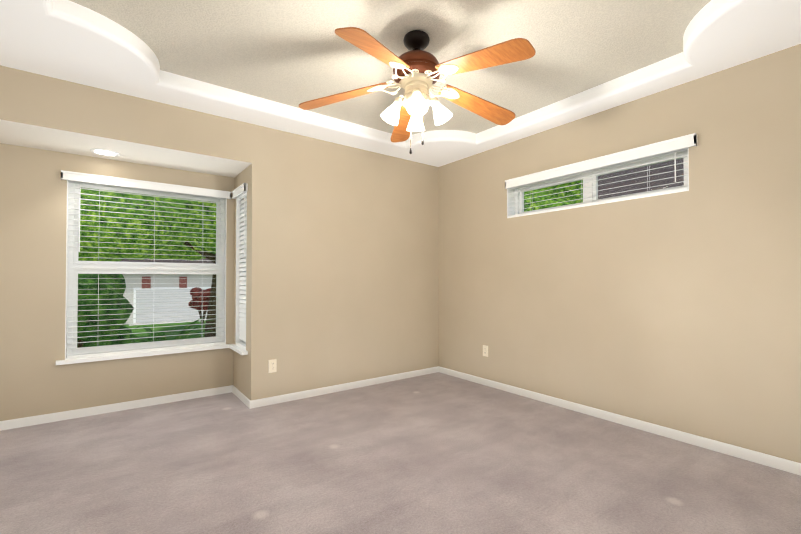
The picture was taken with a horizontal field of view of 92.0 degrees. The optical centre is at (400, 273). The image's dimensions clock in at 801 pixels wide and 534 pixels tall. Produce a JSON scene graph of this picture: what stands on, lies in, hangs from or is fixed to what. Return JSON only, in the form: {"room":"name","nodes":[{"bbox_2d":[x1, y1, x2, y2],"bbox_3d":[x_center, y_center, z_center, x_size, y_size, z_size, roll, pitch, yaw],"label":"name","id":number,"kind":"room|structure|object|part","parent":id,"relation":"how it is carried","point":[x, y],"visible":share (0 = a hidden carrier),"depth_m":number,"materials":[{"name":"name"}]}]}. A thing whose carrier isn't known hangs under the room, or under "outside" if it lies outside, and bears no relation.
{"room":"bedroom","nodes":[
{"label":"bedroom","id":0,"kind":"room"},
{"bbox_2d":[0,143,233,420],"bbox_3d":[-2.518,0.101,3.230,2.390,2.100,0.150,1,-1,-37],"label":"wall","id":1,"kind":"structure","parent":0,"point":[35,380],"depth_m":3.00,"materials":[{"name":"paint"}]},
{"bbox_2d":[0,385,231,430],"bbox_3d":[-2.517,1.116,3.115,2.210,0.066,0.013,1,-1,-37],"label":"baseboard","id":2,"kind":"structure","parent":1,"relation":"attached to","point":[65,415],"depth_m":3.18,"materials":[{"name":"white wood"}]},
{"bbox_2d":[61,170,230,359],"bbox_3d":[-2.194,-0.056,3.442,1.250,1.480,0.171,1,-1,-37],"label":"window blind","id":3,"kind":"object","parent":1,"relation":"in","point":[77,182],"depth_m":3.36,"materials":[{"name":"white plastic"}]},
{"bbox_3d":[-2.227,-0.046,3.485,1.044,1.324,0.027,1,-1,-37],"label":"glass","id":4,"kind":"part","parent":3,"relation":"part of","materials":[{"name":"clear glass"}]},
{"bbox_2d":[56,344,247,364],"bbox_3d":[-2.000,0.696,3.243,1.365,0.030,0.565,1,-1,-37],"label":"sill","id":5,"kind":"structure","parent":1,"relation":"attached to","point":[238,349],"depth_m":3.34,"materials":[{"name":"white wood"}]},
{"bbox_2d":[0,65,251,177],"bbox_3d":[-2.398,-1.253,2.963,2.240,0.600,0.750,1,-1,-37],"label":"soffit","id":6,"kind":"structure","parent":0,"point":[39,111],"depth_m":2.83,"materials":[{"name":"paint"}]},
{"bbox_2d":[90,148,119,156],"bbox_3d":[-2.325,-0.948,3.045,0.190,0.007,0.190,1,-1,-37],"label":"recessed light","id":7,"kind":"object","parent":6,"relation":"in","point":[105,152],"visible":1,"depth_m":3.03,"materials":[{"name":"white"}]},
{"bbox_2d":[233,167,247,396],"bbox_3d":[-1.432,0.106,3.648,0.150,2.100,0.480,1,-1,-37],"label":"wall","id":8,"kind":"structure","parent":0,"point":[239,372],"depth_m":3.60,"materials":[{"name":"paint"}]},
{"bbox_2d":[232,385,247,406],"bbox_3d":[-1.458,1.122,3.534,0.013,0.066,0.570,1,-1,-37],"label":"baseboard","id":9,"kind":"structure","parent":8,"relation":"attached to","point":[235,391],"depth_m":3.52,"materials":[{"name":"white wood"}]},
{"bbox_2d":[235,196,246,349],"bbox_3d":[-1.427,-0.044,3.630,0.136,1.460,0.360,1,-1,-37],"label":"window","id":10,"kind":"structure","parent":8,"relation":"in","point":[237,270],"depth_m":3.74,"materials":[{"name":"white plastic"}]},
{"bbox_2d":[232,183,247,198],"bbox_3d":[-1.495,-0.760,3.588,0.036,0.068,0.420,1,-1,-37],"label":"window valance","id":11,"kind":"object","parent":10,"relation":"attached to","point":[240,189],"visible":1,"depth_m":3.53,"materials":[{"name":"white"}]},
{"bbox_2d":[236,191,246,348],"bbox_3d":[-1.456,-0.046,3.608,0.052,1.453,0.342,1,-1,-37],"label":"window blind","id":12,"kind":"object","parent":10,"relation":"attached to","point":[242,320],"visible":0.56,"depth_m":3.65,"materials":[{"name":"white plastic"}]},
{"bbox_2d":[244,195,244,254],"bbox_3d":[-1.417,-0.440,3.516,0.008,0.550,0.007,1,-1,-37],"label":"blind wand","id":13,"kind":"object","parent":12,"relation":"hanging from","point":[244,224],"visible":1,"depth_m":3.51,"materials":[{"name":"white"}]},
{"bbox_2d":[247,124,438,399],"bbox_3d":[-0.388,-0.188,4.059,2.310,2.700,0.120,1,-1,-37],"label":"wall","id":14,"kind":"structure","parent":0,"point":[343,271],"depth_m":3.80,"materials":[{"name":"paint"}]},
{"bbox_2d":[268,359,276,372],"bbox_3d":[-1.128,0.818,3.412,0.070,0.114,0.008,1,-1,-37],"label":"electrical outlet","id":15,"kind":"object","parent":14,"relation":"attached to","point":[272,365],"visible":1,"depth_m":3.41,"materials":[{"name":"beige plastic"}]},
{"bbox_2d":[248,366,439,408],"bbox_3d":[-0.420,1.128,3.932,2.153,0.066,0.013,1,-1,-37],"label":"baseboard","id":16,"kind":"structure","parent":14,"relation":"attached to","point":[357,384],"depth_m":3.77,"materials":[{"name":"white wood"}]},
{"bbox_2d":[69,0,710,134],"bbox_3d":[0.009,-1.492,1.550,4.400,0.160,4.400,1,-1,-37],"label":"ceiling","id":17,"kind":"structure","parent":0,"point":[294,53],"depth_m":2.35,"materials":[{"name":"white paint"}]},
{"bbox_2d":[299,27,535,153],"bbox_3d":[0.134,-1.053,2.276,1.390,0.699,1.380,1,-1,-37],"label":"fan","id":18,"kind":"object","parent":17,"relation":"hanging from","point":[417,70],"visible":1,"depth_m":2.22,"materials":[{"name":"brown wood"}]},
{"bbox_3d":[0.095,-1.208,2.292,0.278,0.140,0.278,1,-1,-37],"label":"motor","id":19,"kind":"part","parent":18,"relation":"part of","materials":[{"name":"brown metal"}]},
{"bbox_2d":[0,372,800,533],"bbox_3d":[-0.171,1.191,1.754,4.700,0.120,5.300,1,-1,-37],"label":"floor","id":20,"kind":"structure","parent":0,"point":[437,453],"depth_m":2.21,"materials":[{"name":"carpet"}]},
{"bbox_2d":[0,0,800,166],"bbox_3d":[0.009,-1.362,1.549,4.400,0.101,4.400,1,-1,-37],"label":"ceiling","id":21,"kind":"structure","parent":0,"point":[68,40],"depth_m":2.49,"materials":[{"name":"white paint"}]},
{"bbox_2d":[524,180,582,211],"bbox_3d":[2.659,-0.682,8.291,3.098,4.296,3.382,1,-1,-37],"label":"tree","id":22,"kind":"object","parent":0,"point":[552,197],"depth_m":7.29,"materials":[{"name":"green plant"}]},
{"bbox_2d":[438,44,800,462],"bbox_3d":[1.895,-0.204,2.850,0.200,2.700,4.550,1,-1,-37],"label":"wall","id":23,"kind":"structure","parent":0,"point":[680,311],"depth_m":2.75,"materials":[{"name":"paint"}]},
{"bbox_2d":[483,345,487,356],"bbox_3d":[0.881,0.807,4.020,0.008,0.114,0.070,1,-1,-37],"label":"electrical outlet","id":24,"kind":"object","parent":23,"relation":"attached to","point":[485,350],"visible":1,"depth_m":4.01,"materials":[{"name":"beige plastic"}]},
{"bbox_2d":[505,133,696,217],"bbox_3d":[1.576,-0.734,3.243,0.221,0.370,1.550,1,-1,-37],"label":"window blind","id":25,"kind":"object","parent":23,"relation":"in","point":[588,172],"visible":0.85,"depth_m":3.12,"materials":[{"name":"white plastic"}]},
{"bbox_3d":[1.624,-0.718,3.310,0.027,0.204,1.364,1,-1,-37],"label":"glass","id":26,"kind":"part","parent":25,"relation":"part of","materials":[{"name":"clear glass"}]},
{"bbox_2d":[440,367,800,475],"bbox_3d":[1.756,1.113,2.840,0.013,0.066,4.370,1,-1,-37],"label":"baseboard","id":27,"kind":"structure","parent":23,"relation":"attached to","point":[790,466],"depth_m":2.77,"materials":[{"name":"white wood"}]},
{"label":"outside","id":28,"kind":"structure","parent":0,"visible":0},
{"bbox_2d":[126,321,205,342],"bbox_3d":[9.375,1.407,-7.345,120.000,0.300,50.200,1,-1,-37],"label":"lawn","id":29,"kind":"structure","parent":28,"point":[141,329],"depth_m":10.30,"materials":[{"name":"green plant"}]},
{"bbox_2d":[77,274,215,347],"bbox_3d":[-3.600,0.649,4.828,3.084,1.540,2.237,1,-1,-37],"label":"garden bed","id":30,"kind":"object","parent":29,"relation":"on","point":[109,295],"depth_m":4.06,"materials":[{"name":"green plant"}]},
{"bbox_2d":[78,188,215,336],"bbox_3d":[-4.692,-1.305,7.665,5.721,5.524,4.985,1,-1,-37],"label":"tree","id":31,"kind":"object","parent":29,"relation":"on","point":[117,240],"depth_m":5.64,"materials":[{"name":"green plant"}]},
{"bbox_2d":[188,287,210,323],"bbox_3d":[-5.886,0.953,11.493,0.744,1.078,0.623,1,-1,-37],"label":"shrub","id":32,"kind":"object","parent":29,"relation":"on","point":[198,296],"depth_m":11.29,"materials":[{"name":"red plant"}]},
{"bbox_3d":[10.531,-0.070,9.335,8.200,3.100,13.500,1,-1,-37],"label":"siding","id":33,"kind":"object","parent":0,"visible":0},
{"bbox_2d":[598,158,683,198],"bbox_3d":[10.531,-2.602,9.370,9.100,2.125,14.400,1,-1,-37],"label":"shingles","id":34,"kind":"object","parent":33,"relation":"on","point":[658,182],"depth_m":10.38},
{"bbox_3d":[-29.544,2.767,44.702,120.000,1.600,79.800,1,-1,-37],"label":"lawn","id":35,"kind":"structure","parent":0,"visible":0},
{"bbox_2d":[129,320,204,325],"bbox_3d":[-10.229,2.922,18.860,120.000,0.016,12.080,1,-1,-37],"label":"path","id":36,"kind":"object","parent":35,"relation":"on","point":[162,323],"depth_m":22.85,"materials":[{"name":"concrete"}]},
{"bbox_2d":[122,274,212,323],"bbox_3d":[-17.012,1.448,27.119,16.000,3.150,9.000,1,-1,-37],"label":"siding","id":37,"kind":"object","parent":35,"relation":"on","point":[171,278],"depth_m":23.48,"materials":[{"name":"white"}]},
{"bbox_2d":[119,258,213,263],"bbox_3d":[-17.012,-0.772,27.149,16.900,1.450,9.900,1,-1,-37],"label":"shingles","id":38,"kind":"object","parent":37,"relation":"on","point":[166,261],"depth_m":25.03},
{"bbox_2d":[133,277,207,323],"bbox_3d":[-17.012,0.863,27.127,16.900,4.320,9.960,1,-1,-37],"label":"house front details","id":39,"kind":"object","parent":37,"relation":"attached to","point":[162,293],"depth_m":23.40,"materials":[{"name":"white painted door"},{"name":"dark red painted shutters"}]}
]}

